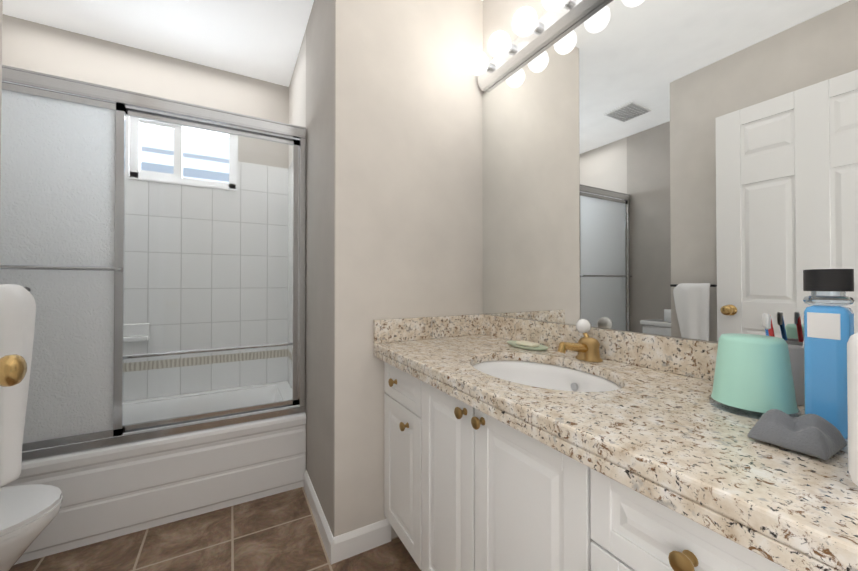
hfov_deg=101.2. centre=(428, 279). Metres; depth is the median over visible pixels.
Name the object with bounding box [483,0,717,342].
wall
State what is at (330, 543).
baseboard
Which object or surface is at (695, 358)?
backsplash
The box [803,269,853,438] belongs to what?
mouthwash
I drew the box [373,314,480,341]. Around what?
backsplash
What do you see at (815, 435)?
cloth
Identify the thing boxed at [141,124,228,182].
backdrop
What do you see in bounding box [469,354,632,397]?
sink
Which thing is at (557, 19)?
light bar
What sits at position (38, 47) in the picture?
wall
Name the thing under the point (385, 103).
wall block
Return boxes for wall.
[0,0,2,196]
[2,14,288,401]
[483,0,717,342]
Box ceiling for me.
[3,0,482,86]
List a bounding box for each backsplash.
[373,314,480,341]
[481,314,717,381]
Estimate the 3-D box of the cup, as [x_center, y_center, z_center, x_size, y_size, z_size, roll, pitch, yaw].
[0.660,0.190,0.720,0.138,0.148,0.138,0,-1,-29]
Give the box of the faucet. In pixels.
[553,330,608,361]
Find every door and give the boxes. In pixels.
[0,65,305,460]
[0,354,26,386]
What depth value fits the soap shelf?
2.14 m
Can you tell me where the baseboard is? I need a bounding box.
[304,470,337,564]
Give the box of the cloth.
[747,409,846,459]
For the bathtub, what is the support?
on the floor
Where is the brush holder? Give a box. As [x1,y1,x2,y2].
[762,313,804,405]
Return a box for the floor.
[9,487,421,570]
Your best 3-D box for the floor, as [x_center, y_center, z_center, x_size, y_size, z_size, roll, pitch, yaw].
[-0.668,1.179,1.113,2.708,0.100,3.321,0,-1,-29]
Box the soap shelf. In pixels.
[124,323,149,341]
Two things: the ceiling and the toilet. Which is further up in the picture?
the ceiling
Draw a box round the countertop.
[373,334,857,565]
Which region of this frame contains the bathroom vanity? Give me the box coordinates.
[374,346,857,570]
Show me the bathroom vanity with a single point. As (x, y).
(514, 444)
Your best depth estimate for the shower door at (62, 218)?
1.53 m
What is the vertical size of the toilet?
0.785 m
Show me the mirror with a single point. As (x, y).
(688, 169)
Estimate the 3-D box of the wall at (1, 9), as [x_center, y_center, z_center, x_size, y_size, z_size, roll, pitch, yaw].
[-1.132,-0.164,0.058,0.855,2.567,1.514,0,-1,-29]
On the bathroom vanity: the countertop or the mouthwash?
the countertop
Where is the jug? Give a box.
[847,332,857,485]
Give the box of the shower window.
[126,116,237,190]
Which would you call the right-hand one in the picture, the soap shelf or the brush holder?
the brush holder
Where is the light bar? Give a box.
[468,0,606,90]
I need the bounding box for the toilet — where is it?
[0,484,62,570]
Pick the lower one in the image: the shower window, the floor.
the floor
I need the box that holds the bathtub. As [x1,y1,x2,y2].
[0,381,305,564]
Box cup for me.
[709,333,800,418]
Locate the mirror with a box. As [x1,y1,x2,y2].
[482,0,857,345]
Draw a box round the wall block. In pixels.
[288,0,482,538]

